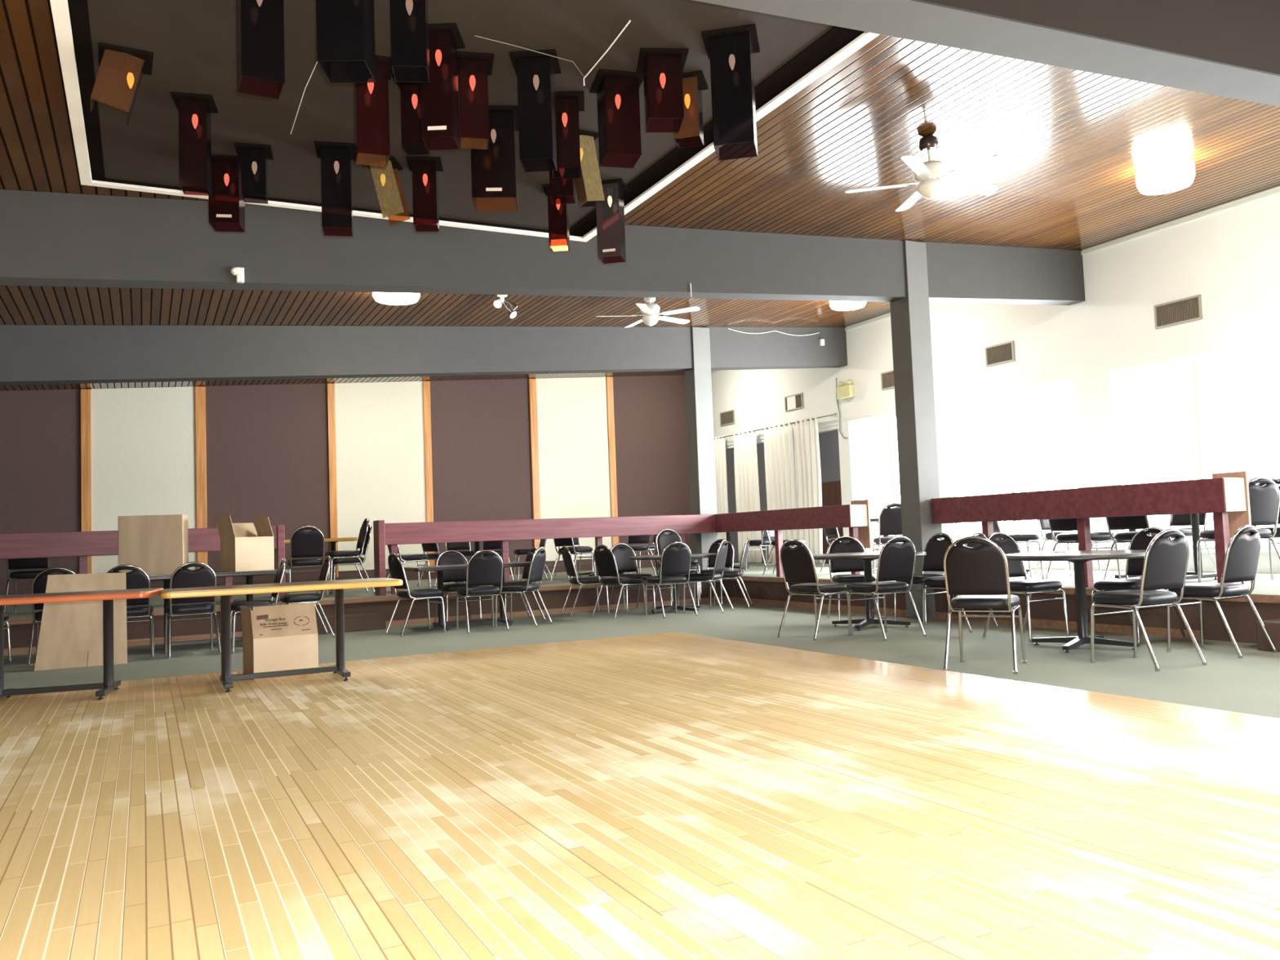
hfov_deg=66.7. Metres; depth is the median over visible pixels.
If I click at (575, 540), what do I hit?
banquet chair
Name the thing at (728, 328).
cord
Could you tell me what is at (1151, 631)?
platform riser
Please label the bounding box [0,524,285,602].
guard rail
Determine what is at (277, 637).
cardboard box
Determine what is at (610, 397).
trim
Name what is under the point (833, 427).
window
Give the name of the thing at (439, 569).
trestle table
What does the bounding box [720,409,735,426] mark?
air vent
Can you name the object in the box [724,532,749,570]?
round table
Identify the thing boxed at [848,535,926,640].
banquet chair
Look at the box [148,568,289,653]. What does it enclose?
trestle table
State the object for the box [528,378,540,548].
trim
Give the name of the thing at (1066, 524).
banquet chair
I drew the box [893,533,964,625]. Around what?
banquet chair
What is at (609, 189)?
bulb
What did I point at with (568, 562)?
banquet chair
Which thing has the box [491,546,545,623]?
banquet chair
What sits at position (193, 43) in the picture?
ceiling recess
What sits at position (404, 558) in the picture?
banquet chair
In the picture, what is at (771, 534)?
banquet chair
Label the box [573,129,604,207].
lantern
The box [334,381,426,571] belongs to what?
wall panel
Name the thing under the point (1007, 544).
banquet chair
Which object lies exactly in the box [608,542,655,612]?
banquet chair
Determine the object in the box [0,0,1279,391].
ceiling
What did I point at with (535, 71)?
lantern
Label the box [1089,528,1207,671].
banquet chair
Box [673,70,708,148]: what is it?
lantern
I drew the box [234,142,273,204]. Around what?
lantern
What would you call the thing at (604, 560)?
banquet chair
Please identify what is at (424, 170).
lantern
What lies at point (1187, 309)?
air vent
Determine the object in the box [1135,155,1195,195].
ceiling lamp
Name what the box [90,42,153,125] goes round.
lantern
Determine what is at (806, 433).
curtain
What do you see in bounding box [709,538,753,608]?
banquet chair
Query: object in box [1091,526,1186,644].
banquet chair
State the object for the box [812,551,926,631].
round table
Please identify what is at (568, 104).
lantern
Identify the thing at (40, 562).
banquet chair
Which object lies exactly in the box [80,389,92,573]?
trim
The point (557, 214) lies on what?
lantern
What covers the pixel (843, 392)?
emergency light
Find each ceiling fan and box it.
[595,297,700,328]
[844,134,1011,211]
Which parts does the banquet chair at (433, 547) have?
leg, backrest, frame, seat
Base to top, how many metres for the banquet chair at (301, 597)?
0.918 m
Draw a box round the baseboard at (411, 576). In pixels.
[0,560,655,595]
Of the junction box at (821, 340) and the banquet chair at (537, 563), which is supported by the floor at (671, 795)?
the banquet chair at (537, 563)
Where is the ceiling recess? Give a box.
[49,0,879,241]
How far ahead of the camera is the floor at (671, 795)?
3.68 m
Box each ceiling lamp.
[373,292,419,305]
[829,301,866,311]
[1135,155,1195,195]
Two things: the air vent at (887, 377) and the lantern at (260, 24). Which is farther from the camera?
the air vent at (887, 377)
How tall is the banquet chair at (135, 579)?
0.918 m
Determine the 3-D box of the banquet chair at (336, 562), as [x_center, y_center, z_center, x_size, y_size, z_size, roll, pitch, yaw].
[-3.857,1.061,12.974,0.554,0.918,0.482,0,-4,-27]
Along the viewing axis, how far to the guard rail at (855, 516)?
13.06 m
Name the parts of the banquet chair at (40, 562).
leg, leg, seat frame, backrest, frame, seat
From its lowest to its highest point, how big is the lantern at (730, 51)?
0.570 m
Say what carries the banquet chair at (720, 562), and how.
on the floor at (671, 795)
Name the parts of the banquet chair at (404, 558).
frame, seat, seat frame, leg, leg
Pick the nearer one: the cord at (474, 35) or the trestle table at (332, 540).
the cord at (474, 35)
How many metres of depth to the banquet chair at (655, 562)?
13.47 m
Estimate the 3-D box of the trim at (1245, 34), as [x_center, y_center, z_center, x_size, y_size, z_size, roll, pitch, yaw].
[0.485,-2.294,3.793,16.350,1.650,0.014,0,-4,-27]
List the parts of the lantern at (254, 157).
acrylic pane, acrylic pane, acrylic pane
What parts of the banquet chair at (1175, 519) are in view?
seat, backrest, frame, leg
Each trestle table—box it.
[0,587,164,700]
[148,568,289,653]
[160,577,403,692]
[284,537,358,594]
[403,561,530,631]
[1115,513,1217,579]
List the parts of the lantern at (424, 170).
acrylic pane, acrylic pane, acrylic pane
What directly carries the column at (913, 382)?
on the floor at (671, 795)
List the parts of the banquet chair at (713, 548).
leg, seat, backrest, frame, leg, leg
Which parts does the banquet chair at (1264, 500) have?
leg, seat frame, seat, backrest, frame, leg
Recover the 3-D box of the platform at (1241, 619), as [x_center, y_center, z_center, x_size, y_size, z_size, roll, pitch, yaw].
[-2.637,1.500,9.961,16.350,0.360,14.300,0,-4,-27]
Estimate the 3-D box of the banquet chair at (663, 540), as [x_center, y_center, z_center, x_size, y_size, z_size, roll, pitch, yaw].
[0.512,1.133,13.560,0.482,0.918,0.554,0,-4,-27]
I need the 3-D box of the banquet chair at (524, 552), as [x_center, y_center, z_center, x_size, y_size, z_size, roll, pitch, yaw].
[-1.676,1.104,15.144,0.554,0.918,0.482,-1,-3,-16]
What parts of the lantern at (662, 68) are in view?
acrylic pane, acrylic pane, acrylic pane, acrylic pane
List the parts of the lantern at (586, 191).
acrylic pane, acrylic pane, acrylic pane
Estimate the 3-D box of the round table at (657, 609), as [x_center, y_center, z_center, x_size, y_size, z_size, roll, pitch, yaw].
[0.463,1.353,12.737,1.200,0.741,1.200,0,-4,-39]
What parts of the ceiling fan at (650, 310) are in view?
blade, blade, blade, lamp shade, blade, blade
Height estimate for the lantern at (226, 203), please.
0.420 m
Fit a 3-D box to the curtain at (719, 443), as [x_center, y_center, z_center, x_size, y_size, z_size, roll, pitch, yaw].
[1.599,0.383,19.379,0.086,2.500,0.582,0,-4,-27]
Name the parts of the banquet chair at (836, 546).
leg, leg, backrest, frame, seat frame, seat, leg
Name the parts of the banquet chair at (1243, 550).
leg, leg, seat, seat frame, leg, frame, backrest, leg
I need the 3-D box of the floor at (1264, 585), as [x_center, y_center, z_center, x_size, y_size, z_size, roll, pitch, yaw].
[-2.641,1.310,9.965,16.350,0.020,14.315,0,-4,-27]
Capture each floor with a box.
[0,601,1279,959]
[4,564,1279,619]
[733,560,828,564]
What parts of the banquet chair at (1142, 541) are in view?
leg, seat, seat frame, leg, frame, leg, backrest, leg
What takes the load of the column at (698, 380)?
on the floor at (671, 795)
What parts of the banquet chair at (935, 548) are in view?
leg, seat frame, seat, leg, leg, frame, backrest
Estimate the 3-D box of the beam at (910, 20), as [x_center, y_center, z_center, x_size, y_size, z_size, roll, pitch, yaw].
[0.418,-2.284,3.924,16.350,1.650,0.280,0,-4,-27]
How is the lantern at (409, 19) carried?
hanging from the ceiling recess
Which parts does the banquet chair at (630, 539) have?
seat, backrest, frame, leg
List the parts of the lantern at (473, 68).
acrylic pane, acrylic pane, acrylic pane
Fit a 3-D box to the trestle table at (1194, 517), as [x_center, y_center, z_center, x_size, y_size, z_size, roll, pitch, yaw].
[5.108,0.607,9.483,0.700,0.740,1.300,0,-4,-27]
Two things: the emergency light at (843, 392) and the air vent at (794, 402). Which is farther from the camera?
the air vent at (794, 402)
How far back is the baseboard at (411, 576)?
17.29 m
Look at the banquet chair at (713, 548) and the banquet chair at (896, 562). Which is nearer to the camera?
the banquet chair at (896, 562)
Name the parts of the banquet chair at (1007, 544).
leg, backrest, frame, leg, leg, seat frame, seat, leg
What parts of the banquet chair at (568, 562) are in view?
leg, backrest, leg, frame, seat frame, seat, leg, leg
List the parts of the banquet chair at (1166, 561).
leg, seat frame, seat, leg, leg, frame, backrest, leg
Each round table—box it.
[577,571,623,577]
[628,553,716,613]
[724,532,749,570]
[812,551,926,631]
[870,518,888,572]
[1004,549,1146,653]
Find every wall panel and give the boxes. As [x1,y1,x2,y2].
[90,386,196,573]
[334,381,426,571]
[536,377,612,560]
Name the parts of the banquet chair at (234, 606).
leg, leg, seat, frame, backrest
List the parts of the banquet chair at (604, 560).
leg, backrest, frame, leg, seat, seat frame, leg, leg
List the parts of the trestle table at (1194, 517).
leg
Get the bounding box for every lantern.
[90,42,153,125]
[170,92,217,195]
[208,155,244,231]
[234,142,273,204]
[235,0,284,99]
[314,141,355,236]
[315,0,375,83]
[353,55,392,167]
[366,155,410,224]
[390,0,430,82]
[391,74,430,155]
[405,156,443,231]
[419,22,465,150]
[457,50,493,149]
[471,105,519,212]
[508,48,560,172]
[542,184,569,251]
[549,170,575,204]
[551,91,584,178]
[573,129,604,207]
[589,68,643,168]
[593,178,628,263]
[635,48,688,132]
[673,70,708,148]
[701,23,759,160]
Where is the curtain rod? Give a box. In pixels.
[714,413,837,439]
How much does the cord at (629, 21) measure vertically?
0.036 m
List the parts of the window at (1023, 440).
sill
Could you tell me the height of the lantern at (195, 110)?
0.500 m
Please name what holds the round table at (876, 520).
on the floor at (1264, 585)
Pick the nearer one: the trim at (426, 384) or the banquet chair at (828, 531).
the banquet chair at (828, 531)
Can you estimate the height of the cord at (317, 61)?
0.024 m
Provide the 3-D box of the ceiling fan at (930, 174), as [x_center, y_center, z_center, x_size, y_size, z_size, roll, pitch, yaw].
[2.288,-2.422,7.533,1.210,0.496,1.241,0,-4,-27]
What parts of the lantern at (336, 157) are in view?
acrylic pane, acrylic pane, acrylic pane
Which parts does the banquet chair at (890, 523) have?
leg, seat frame, seat, frame, backrest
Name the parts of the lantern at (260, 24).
acrylic pane, acrylic pane, acrylic pane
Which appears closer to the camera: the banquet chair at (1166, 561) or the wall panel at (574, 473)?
the banquet chair at (1166, 561)
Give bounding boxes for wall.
[0,374,691,594]
[711,186,1279,573]
[725,429,840,562]
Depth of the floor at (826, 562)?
19.48 m
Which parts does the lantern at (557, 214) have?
acrylic pane, lit glass, acrylic pane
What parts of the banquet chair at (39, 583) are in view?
leg, leg, seat, backrest, frame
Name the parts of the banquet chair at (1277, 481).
frame, backrest, seat, leg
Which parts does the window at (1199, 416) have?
sill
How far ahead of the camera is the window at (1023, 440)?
13.00 m
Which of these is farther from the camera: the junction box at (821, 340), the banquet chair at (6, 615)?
the junction box at (821, 340)
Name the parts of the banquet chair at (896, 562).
leg, seat frame, leg, seat, leg, frame, backrest, leg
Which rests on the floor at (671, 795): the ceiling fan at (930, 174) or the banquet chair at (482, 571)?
the banquet chair at (482, 571)
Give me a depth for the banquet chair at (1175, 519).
10.06 m
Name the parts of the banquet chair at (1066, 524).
leg, backrest, frame, seat, seat frame, leg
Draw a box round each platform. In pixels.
[4,579,1279,648]
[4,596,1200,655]
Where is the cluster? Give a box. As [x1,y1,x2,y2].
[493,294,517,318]
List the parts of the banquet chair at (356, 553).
leg, seat, seat frame, frame, backrest, leg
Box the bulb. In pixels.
[606,186,612,196]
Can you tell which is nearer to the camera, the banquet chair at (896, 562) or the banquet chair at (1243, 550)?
the banquet chair at (1243, 550)
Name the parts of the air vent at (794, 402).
slide panel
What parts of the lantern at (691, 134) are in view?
acrylic pane, acrylic pane, acrylic pane, acrylic pane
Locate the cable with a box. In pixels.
[835,377,848,438]
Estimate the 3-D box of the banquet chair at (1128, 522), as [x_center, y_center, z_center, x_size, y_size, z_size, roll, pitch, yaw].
[4.609,0.506,8.955,0.554,0.918,0.482,0,-4,-27]
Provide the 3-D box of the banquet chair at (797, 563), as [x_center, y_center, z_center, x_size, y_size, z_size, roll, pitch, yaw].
[1.632,1.012,9.165,0.554,0.918,0.482,0,-4,-37]
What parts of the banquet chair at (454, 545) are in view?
backrest, frame, seat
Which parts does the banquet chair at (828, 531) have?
leg, backrest, frame, seat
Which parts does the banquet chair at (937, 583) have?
leg, seat, seat frame, frame, leg, backrest, leg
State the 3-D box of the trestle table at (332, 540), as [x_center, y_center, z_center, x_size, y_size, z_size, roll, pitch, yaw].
[-4.539,1.187,13.291,1.250,0.755,0.700,0,-4,-27]
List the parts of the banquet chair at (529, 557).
seat, leg, backrest, frame, leg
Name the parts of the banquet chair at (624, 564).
leg, backrest, leg, frame, seat, leg, leg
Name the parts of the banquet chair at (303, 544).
leg, leg, seat, seat frame, backrest, frame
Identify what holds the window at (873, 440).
in the wall at (1229, 257)
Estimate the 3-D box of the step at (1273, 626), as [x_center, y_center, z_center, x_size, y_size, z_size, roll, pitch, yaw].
[4.964,1.091,6.586,0.340,0.210,1.350,0,-4,-27]
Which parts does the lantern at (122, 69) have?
acrylic pane, acrylic pane, acrylic pane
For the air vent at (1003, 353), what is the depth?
13.16 m
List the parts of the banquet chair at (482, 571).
leg, leg, seat, seat frame, frame, backrest, leg, leg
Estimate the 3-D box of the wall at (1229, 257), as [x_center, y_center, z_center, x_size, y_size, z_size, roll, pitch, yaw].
[6.422,-0.894,10.382,0.200,4.500,22.500,0,-4,-27]
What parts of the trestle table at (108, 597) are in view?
leg, leg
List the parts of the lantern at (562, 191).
acrylic pane, acrylic pane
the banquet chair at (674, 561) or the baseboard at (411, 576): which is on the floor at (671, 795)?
the banquet chair at (674, 561)
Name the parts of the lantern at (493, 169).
acrylic pane, acrylic pane, acrylic pane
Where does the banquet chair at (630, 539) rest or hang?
on the floor at (1264, 585)
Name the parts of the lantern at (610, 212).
acrylic pane, bulb, acrylic pane, acrylic pane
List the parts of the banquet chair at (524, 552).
leg, leg, seat, backrest, leg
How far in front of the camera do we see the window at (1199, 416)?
10.73 m
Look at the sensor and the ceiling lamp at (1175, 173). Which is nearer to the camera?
the sensor
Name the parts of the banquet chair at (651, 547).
leg, seat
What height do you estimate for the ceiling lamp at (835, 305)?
0.172 m
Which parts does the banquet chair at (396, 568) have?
leg, backrest, leg, frame, seat, seat frame, leg, leg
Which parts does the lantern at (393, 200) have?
acrylic pane, acrylic pane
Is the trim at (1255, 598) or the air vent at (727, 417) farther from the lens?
the air vent at (727, 417)
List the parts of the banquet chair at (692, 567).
frame, seat, leg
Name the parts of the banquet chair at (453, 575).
leg, leg, seat frame, frame, backrest, seat, leg, leg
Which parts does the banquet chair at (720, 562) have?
leg, leg, seat frame, seat, frame, leg, backrest, leg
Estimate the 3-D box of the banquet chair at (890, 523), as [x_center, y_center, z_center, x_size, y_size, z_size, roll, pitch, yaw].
[3.216,0.756,12.346,0.482,0.918,0.554,-2,-3,3]
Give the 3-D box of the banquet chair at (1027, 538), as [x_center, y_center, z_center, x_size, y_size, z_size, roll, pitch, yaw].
[4.082,0.629,10.728,0.554,0.918,0.482,-2,-3,5]
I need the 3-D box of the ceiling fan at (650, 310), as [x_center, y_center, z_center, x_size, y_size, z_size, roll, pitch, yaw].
[0.106,-2.122,12.162,1.300,0.418,1.255,0,-4,-27]
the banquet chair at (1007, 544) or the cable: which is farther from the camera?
the cable
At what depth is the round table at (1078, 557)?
7.61 m
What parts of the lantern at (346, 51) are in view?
acrylic pane, acrylic pane, acrylic pane, acrylic pane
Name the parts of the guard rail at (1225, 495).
post, post, post, post, panel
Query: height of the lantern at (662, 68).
0.350 m
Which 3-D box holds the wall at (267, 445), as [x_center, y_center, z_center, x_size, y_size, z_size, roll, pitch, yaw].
[-6.012,-0.255,16.534,16.350,4.120,0.200,0,-4,-27]
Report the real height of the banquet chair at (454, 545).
0.918 m
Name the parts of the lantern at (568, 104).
acrylic pane, acrylic pane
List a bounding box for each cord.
[290,61,317,133]
[474,35,583,76]
[582,20,631,85]
[728,328,819,335]
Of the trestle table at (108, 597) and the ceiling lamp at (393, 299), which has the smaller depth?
the trestle table at (108, 597)
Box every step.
[315,612,386,634]
[1256,618,1279,652]
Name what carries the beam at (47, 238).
attached to the ceiling
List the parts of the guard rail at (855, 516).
post, post, post, post, post, post, post, panel, post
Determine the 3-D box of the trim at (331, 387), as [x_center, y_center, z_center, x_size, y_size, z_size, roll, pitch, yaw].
[-5.290,-0.002,16.742,0.126,3.344,0.050,0,-4,-27]
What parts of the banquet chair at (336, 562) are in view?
leg, leg, seat frame, seat, frame, leg, backrest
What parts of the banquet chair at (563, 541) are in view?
leg, backrest, frame, leg, seat, seat frame, leg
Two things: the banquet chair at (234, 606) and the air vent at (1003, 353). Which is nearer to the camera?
the banquet chair at (234, 606)
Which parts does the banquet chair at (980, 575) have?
leg, leg, backrest, frame, seat, seat frame, leg, leg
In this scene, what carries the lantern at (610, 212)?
hanging from the ceiling recess
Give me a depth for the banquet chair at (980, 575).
6.62 m
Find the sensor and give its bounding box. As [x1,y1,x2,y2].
[231,266,244,283]
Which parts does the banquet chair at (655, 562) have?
frame, leg, seat, leg, leg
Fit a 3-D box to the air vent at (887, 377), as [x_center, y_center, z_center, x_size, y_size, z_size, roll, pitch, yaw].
[3.906,-1.560,15.047,0.022,0.270,0.500,0,-4,-27]
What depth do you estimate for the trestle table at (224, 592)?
7.16 m
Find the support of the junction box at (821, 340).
attached to the beam at (30, 354)
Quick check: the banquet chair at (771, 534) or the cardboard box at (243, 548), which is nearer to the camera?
the cardboard box at (243, 548)
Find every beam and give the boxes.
[0,189,1085,305]
[0,324,847,385]
[693,0,1279,106]
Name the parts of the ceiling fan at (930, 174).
blade, blade, blade, lamp shade, blade, blade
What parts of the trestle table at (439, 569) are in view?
leg, leg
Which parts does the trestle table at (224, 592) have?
leg, leg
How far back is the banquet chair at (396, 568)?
10.91 m
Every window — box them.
[725,425,838,564]
[849,413,902,551]
[947,379,1079,552]
[1110,339,1279,553]
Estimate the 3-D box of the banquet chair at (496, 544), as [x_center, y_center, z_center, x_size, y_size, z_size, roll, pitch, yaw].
[-2.161,1.070,14.240,0.482,0.918,0.554,0,-4,-27]
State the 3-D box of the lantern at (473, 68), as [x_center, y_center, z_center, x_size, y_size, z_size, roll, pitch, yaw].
[-0.860,-1.945,5.012,0.213,0.430,0.213,-1,-3,-13]
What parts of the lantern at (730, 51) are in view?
acrylic pane, acrylic pane, acrylic pane, acrylic pane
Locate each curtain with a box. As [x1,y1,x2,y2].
[714,435,728,539]
[733,429,761,562]
[763,422,797,562]
[793,416,822,563]
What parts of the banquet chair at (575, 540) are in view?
leg, backrest, leg, leg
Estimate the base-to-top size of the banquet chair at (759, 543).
0.918 m
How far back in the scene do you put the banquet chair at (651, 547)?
15.76 m
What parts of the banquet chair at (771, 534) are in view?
leg, frame, backrest, seat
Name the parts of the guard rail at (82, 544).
post, post, post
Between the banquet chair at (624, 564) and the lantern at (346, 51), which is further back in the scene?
the banquet chair at (624, 564)
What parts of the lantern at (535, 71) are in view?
acrylic pane, acrylic pane, acrylic pane, acrylic pane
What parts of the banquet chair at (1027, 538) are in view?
backrest, frame, seat, seat frame, leg, leg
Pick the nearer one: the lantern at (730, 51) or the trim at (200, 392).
the lantern at (730, 51)
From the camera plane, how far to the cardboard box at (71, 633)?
9.00 m
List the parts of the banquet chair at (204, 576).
leg, leg, seat, seat frame, frame, backrest, leg, leg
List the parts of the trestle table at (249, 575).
leg, leg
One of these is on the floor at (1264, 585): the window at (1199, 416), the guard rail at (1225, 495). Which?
the guard rail at (1225, 495)
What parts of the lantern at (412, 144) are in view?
acrylic pane, acrylic pane, acrylic pane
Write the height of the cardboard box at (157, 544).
0.615 m
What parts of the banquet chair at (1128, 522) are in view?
leg, backrest, frame, seat frame, seat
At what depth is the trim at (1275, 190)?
10.99 m
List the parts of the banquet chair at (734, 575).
leg, leg, seat, seat frame, frame, leg, backrest, leg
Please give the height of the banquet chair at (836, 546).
0.918 m
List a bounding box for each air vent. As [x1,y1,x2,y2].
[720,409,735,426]
[784,392,803,411]
[880,369,894,390]
[985,340,1014,366]
[1153,294,1203,328]
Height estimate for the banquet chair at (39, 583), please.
0.918 m
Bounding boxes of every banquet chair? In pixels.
[4,557,56,613]
[4,613,11,662]
[26,567,75,666]
[106,564,155,657]
[164,561,221,658]
[230,557,286,653]
[280,555,335,637]
[286,525,328,596]
[325,518,368,580]
[327,524,374,595]
[385,553,446,636]
[386,544,431,588]
[417,542,465,587]
[434,550,482,623]
[444,542,474,582]
[455,541,479,583]
[456,549,509,634]
[474,540,514,586]
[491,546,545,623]
[494,546,552,627]
[513,538,553,581]
[549,537,595,581]
[555,537,593,576]
[560,545,609,617]
[591,544,644,618]
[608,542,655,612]
[613,534,656,577]
[630,534,658,573]
[644,542,697,618]
[652,550,699,607]
[653,544,701,602]
[654,528,702,595]
[683,539,733,613]
[695,538,738,605]
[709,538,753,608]
[745,529,782,571]
[762,530,804,575]
[777,539,853,640]
[819,528,866,573]
[826,536,879,620]
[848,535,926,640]
[872,502,902,575]
[881,506,900,547]
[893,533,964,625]
[922,532,999,632]
[942,536,1026,674]
[982,532,1070,642]
[992,521,1044,578]
[1034,519,1102,576]
[1045,518,1121,579]
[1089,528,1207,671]
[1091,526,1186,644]
[1102,515,1186,583]
[1162,513,1217,573]
[1166,524,1277,658]
[1197,476,1279,584]
[1249,478,1279,582]
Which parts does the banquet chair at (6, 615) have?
seat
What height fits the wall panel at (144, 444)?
3.115 m
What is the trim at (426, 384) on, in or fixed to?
attached to the wall at (267, 445)
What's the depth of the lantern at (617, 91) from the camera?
5.21 m
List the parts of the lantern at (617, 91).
acrylic pane, acrylic pane, acrylic pane, acrylic pane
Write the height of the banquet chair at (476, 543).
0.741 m
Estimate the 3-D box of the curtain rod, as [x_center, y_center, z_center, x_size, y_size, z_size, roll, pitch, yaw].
[2.369,-0.952,17.946,0.130,0.039,4.110,0,-4,-27]
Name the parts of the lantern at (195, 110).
acrylic pane, acrylic pane, acrylic pane, acrylic pane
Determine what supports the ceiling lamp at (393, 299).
attached to the ceiling
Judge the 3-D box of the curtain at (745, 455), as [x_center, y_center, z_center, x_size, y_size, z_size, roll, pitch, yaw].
[2.033,0.317,18.523,0.086,2.500,0.800,0,-4,-27]
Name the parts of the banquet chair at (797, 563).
leg, backrest, frame, leg, seat, seat frame, leg, leg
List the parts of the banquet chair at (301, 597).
seat frame, seat, frame, leg, backrest, leg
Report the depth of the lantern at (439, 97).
4.66 m
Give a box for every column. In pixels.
[684,326,718,569]
[889,240,944,618]
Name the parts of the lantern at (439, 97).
acrylic pane, acrylic pane, acrylic pane, acrylic pane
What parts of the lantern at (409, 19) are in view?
acrylic pane, acrylic pane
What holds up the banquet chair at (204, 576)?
on the floor at (671, 795)
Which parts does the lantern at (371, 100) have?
acrylic pane, acrylic pane, acrylic pane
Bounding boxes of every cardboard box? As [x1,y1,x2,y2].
[34,572,127,671]
[118,514,188,575]
[215,515,274,571]
[240,602,318,679]
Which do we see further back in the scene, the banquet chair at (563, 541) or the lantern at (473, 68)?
the banquet chair at (563, 541)
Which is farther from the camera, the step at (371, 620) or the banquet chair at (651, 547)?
the banquet chair at (651, 547)
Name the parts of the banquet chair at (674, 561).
leg, leg, seat frame, seat, frame, backrest, leg, leg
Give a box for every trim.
[4,576,1279,625]
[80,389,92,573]
[195,386,207,568]
[326,382,338,577]
[422,381,435,572]
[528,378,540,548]
[605,377,618,546]
[711,187,1279,373]
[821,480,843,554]
[911,0,1279,75]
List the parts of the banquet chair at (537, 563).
leg, leg, seat, seat frame, frame, leg, backrest, leg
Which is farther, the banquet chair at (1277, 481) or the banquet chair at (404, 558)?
the banquet chair at (404, 558)
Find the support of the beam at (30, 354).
attached to the ceiling
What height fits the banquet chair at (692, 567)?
0.918 m
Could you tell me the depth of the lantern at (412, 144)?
5.14 m
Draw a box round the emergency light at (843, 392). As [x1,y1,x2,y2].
[836,379,854,399]
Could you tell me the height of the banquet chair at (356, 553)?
0.918 m
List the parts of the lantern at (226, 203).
acrylic pane, acrylic pane, acrylic pane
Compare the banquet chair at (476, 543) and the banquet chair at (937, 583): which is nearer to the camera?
the banquet chair at (937, 583)
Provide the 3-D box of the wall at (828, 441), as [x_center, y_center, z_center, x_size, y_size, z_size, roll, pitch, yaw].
[3.824,0.274,18.448,2.500,3.300,5.950,0,-4,-27]
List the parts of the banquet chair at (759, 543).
seat frame, seat, leg, backrest, leg, frame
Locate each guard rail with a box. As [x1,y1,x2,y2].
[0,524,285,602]
[373,499,871,595]
[930,471,1251,587]
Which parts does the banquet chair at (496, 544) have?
seat, backrest, frame, leg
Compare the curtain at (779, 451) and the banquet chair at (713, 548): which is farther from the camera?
the curtain at (779, 451)
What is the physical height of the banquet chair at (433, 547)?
0.918 m
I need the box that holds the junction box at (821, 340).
[819,338,824,345]
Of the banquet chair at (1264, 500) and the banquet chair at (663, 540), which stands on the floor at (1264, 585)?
the banquet chair at (1264, 500)
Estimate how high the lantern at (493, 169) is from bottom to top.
0.520 m
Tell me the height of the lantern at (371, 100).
0.500 m
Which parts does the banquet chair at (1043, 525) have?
leg, frame, backrest, leg, seat, leg, leg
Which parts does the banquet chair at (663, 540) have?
leg, backrest, frame, seat, leg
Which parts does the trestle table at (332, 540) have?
leg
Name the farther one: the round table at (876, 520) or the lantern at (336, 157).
the round table at (876, 520)
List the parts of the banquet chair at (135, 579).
frame, backrest, seat, seat frame, leg, leg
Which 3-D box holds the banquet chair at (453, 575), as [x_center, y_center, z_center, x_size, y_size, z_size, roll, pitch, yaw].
[-2.291,1.337,12.192,0.482,0.918,0.554,0,-4,-27]
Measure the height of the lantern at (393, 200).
0.388 m
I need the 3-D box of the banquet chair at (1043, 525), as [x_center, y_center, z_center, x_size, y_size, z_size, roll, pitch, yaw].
[4.845,0.621,11.084,0.482,0.918,0.554,-1,-4,-21]
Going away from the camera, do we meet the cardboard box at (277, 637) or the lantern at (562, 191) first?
the lantern at (562, 191)
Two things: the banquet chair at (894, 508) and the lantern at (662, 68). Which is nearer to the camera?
the lantern at (662, 68)
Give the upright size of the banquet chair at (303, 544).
0.918 m

